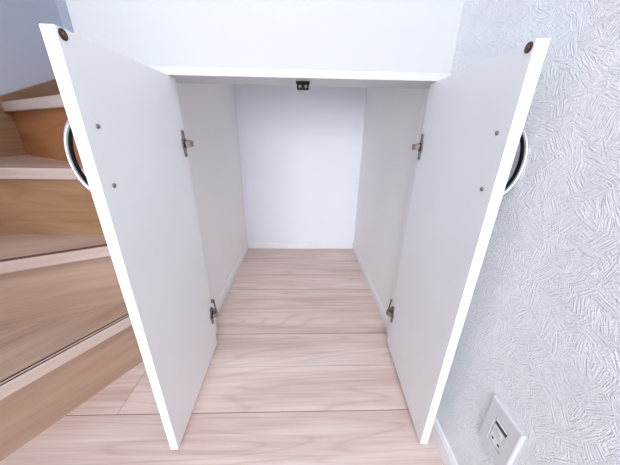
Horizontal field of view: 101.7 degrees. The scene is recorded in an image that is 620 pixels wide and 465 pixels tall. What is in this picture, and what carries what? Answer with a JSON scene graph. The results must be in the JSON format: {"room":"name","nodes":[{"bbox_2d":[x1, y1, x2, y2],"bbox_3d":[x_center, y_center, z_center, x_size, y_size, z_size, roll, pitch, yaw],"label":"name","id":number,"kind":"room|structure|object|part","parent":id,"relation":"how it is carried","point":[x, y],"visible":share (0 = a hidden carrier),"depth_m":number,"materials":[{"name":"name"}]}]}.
{"room":"stair hallway","nodes":[
{"label":"stair hallway","id":0,"kind":"room"},
{"bbox_2d":[0,0,62,94],"bbox_3d":[-1.286,-0.607,0.306,0.100,2.400,2.160,0,22,-2],"label":"wall","id":1,"kind":"structure","parent":0,"point":[24,57],"depth_m":1.11,"materials":[{"name":"paint"}]},
{"bbox_2d":[56,0,366,242],"bbox_3d":[-0.522,-1.024,1.379,1.700,2.400,0.100,0,22,-2],"label":"wall","id":2,"kind":"structure","parent":0,"point":[300,151],"depth_m":1.57,"materials":[{"name":"paint"}]},
{"bbox_2d":[248,242,352,248],"bbox_3d":[-0.065,0.092,1.781,0.738,0.044,0.007,0,22,-2],"label":"baseboard","id":3,"kind":"structure","parent":2,"relation":"attached to","point":[271,245],"depth_m":1.78,"materials":[{"name":"white wood"}]},
{"bbox_2d":[179,83,246,306],"bbox_3d":[-0.426,-0.253,1.206,0.008,1.100,0.800,0,22,-2],"label":"wall","id":4,"kind":"structure","parent":0,"point":[209,110],"depth_m":1.14,"materials":[{"name":"paint"}]},
{"bbox_2d":[214,242,247,318],"bbox_3d":[-0.427,0.238,1.402,0.007,0.044,0.800,0,22,-2],"label":"baseboard","id":5,"kind":"structure","parent":4,"relation":"attached to","point":[221,299],"depth_m":1.34,"materials":[{"name":"white wood"}]},
{"bbox_2d":[0,248,443,464],"bbox_3d":[-1.137,1.255,-1.073,3.260,0.030,6.310,0,22,-2],"label":"floor","id":6,"kind":"structure","parent":0,"point":[301,370],"depth_m":0.79,"materials":[{"name":"brown wood"}]},
{"bbox_2d":[0,78,142,461],"bbox_3d":[-0.894,0.001,0.587,0.706,1.074,2.109,0,22,-2],"label":"staircase","id":7,"kind":"structure","parent":6,"relation":"on","point":[67,334],"depth_m":0.78,"materials":[{"name":"brown wood"}]},
{"bbox_2d":[66,0,463,72],"bbox_3d":[-0.085,-1.106,0.381,0.888,1.492,0.096,0,22,-2],"label":"wall","id":8,"kind":"structure","parent":0,"point":[342,35],"depth_m":0.58,"materials":[{"name":"white paint"}]},
{"bbox_2d":[149,66,451,88],"bbox_3d":[-0.033,-0.406,0.663,0.760,0.018,0.114,0,22,-2],"label":"trim","id":9,"kind":"structure","parent":8,"relation":"attached to","point":[197,75],"depth_m":0.62,"materials":[{"name":"white wood"}]},
{"bbox_2d":[296,81,309,89],"bbox_3d":[-0.019,-0.386,0.664,0.035,0.018,0.029,0,22,-2],"label":"magnetic catch","id":10,"kind":"object","parent":8,"relation":"attached to","point":[301,85],"visible":1,"depth_m":0.65,"materials":[{"name":"black plastic"}]},
{"bbox_2d":[354,0,619,464],"bbox_3d":[0.460,0.134,-1.475,0.101,2.400,6.310,0,22,-2],"label":"wall","id":11,"kind":"structure","parent":0,"point":[540,334],"depth_m":0.38,"materials":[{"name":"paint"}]},
{"bbox_2d":[353,243,387,325],"bbox_3d":[0.318,0.241,1.425,0.007,0.044,0.800,0,22,-2],"label":"baseboard","id":12,"kind":"structure","parent":11,"relation":"attached to","point":[384,316],"depth_m":1.30,"materials":[{"name":"white wood"}]},
{"bbox_2d":[386,87,429,334],"bbox_3d":[0.333,0.017,0.845,0.014,0.890,0.110,0,22,-2],"label":"trim","id":13,"kind":"structure","parent":11,"relation":"attached to","point":[426,90],"depth_m":0.83,"materials":[{"name":"white wood"}]},
{"bbox_2d":[431,417,457,464],"bbox_3d":[0.403,1.410,-1.510,0.008,0.055,5.299,0,22,-2],"label":"baseboard","id":14,"kind":"structure","parent":11,"relation":"attached to","point":[448,458],"depth_m":0.64,"materials":[{"name":"white wood"}]},
{"bbox_2d":[386,38,549,443],"bbox_3d":[0.319,0.069,0.693,0.078,0.874,0.423,2,22,1],"label":"door","id":15,"kind":"structure","parent":11,"relation":"in","point":[476,115],"depth_m":0.54,"materials":[{"name":"laminate"}]},
{"bbox_3d":[0.297,0.290,0.935,0.021,0.015,0.053,13,25,28],"label":"hinge arm","id":16,"kind":"part","parent":15,"relation":"part of","materials":[{"name":"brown metal"}]},
{"bbox_3d":[0.306,-0.245,0.722,0.021,0.015,0.053,13,25,28],"label":"hinge arm","id":17,"kind":"part","parent":15,"relation":"part of","materials":[{"name":"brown metal"}]},
{"bbox_3d":[0.337,-0.116,0.420,0.038,0.125,0.018,2,22,1],"label":"handle","id":18,"kind":"part","parent":15,"relation":"part of","materials":[{"name":"silver metal"}]},
{"bbox_3d":[0.300,-0.255,0.347,0.002,0.014,0.014,1,22,1],"label":"strike plate","id":19,"kind":"part","parent":15,"relation":"part of","materials":[{"name":"brown metal"}]},
{"bbox_2d":[478,395,525,464],"bbox_3d":[0.347,0.373,0.464,0.006,0.116,0.070,0,22,-2],"label":"wall outlet","id":20,"kind":"object","parent":11,"relation":"attached to","point":[506,435],"visible":1,"depth_m":0.46,"materials":[{"name":"plastic"}]},
{"bbox_2d":[494,429,501,441],"bbox_3d":[0.345,0.372,0.464,0.002,0.019,0.019,0,22,-2],"label":"socket","id":21,"kind":"object","parent":20,"relation":"attached to","point":[497,432],"depth_m":0.46,"materials":[{"name":"plastic"}]},
{"bbox_3d":[-0.494,-0.144,1.190,0.128,0.908,0.906,0,22,-2],"label":"wall partition","id":22,"kind":"structure","parent":0,"visible":0},
{"bbox_2d":[39,24,218,449],"bbox_3d":[-0.354,0.066,0.672,0.060,0.874,0.423,1,22,0],"label":"door","id":23,"kind":"structure","parent":22,"relation":"in","point":[124,121],"depth_m":0.51,"materials":[{"name":"laminate"}]},
{"bbox_3d":[-0.320,-0.257,0.328,0.002,0.014,0.014,0,22,-3],"label":"strike plate","id":24,"kind":"part","parent":23,"relation":"part of","materials":[{"name":"brown metal"}]},
{"bbox_3d":[-0.362,-0.119,0.399,0.038,0.125,0.018,0,22,-3],"label":"handle","id":25,"kind":"part","parent":23,"relation":"part of","materials":[{"name":"silver metal"}]},
{"bbox_3d":[-0.338,-0.248,0.702,0.021,0.015,0.053,-12,25,-30],"label":"hinge arm","id":26,"kind":"part","parent":23,"relation":"part of","materials":[{"name":"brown metal"}]},
{"bbox_3d":[-0.347,0.287,0.915,0.021,0.015,0.053,-12,25,-30],"label":"hinge arm","id":27,"kind":"part","parent":23,"relation":"part of","materials":[{"name":"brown metal"}]},
{"bbox_2d":[176,82,216,332],"bbox_3d":[-0.397,0.014,0.823,0.046,0.890,0.110,0,22,-2],"label":"trim","id":28,"kind":"structure","parent":22,"relation":"attached to","point":[177,84],"depth_m":0.82,"materials":[{"name":"white wood"}]}
]}

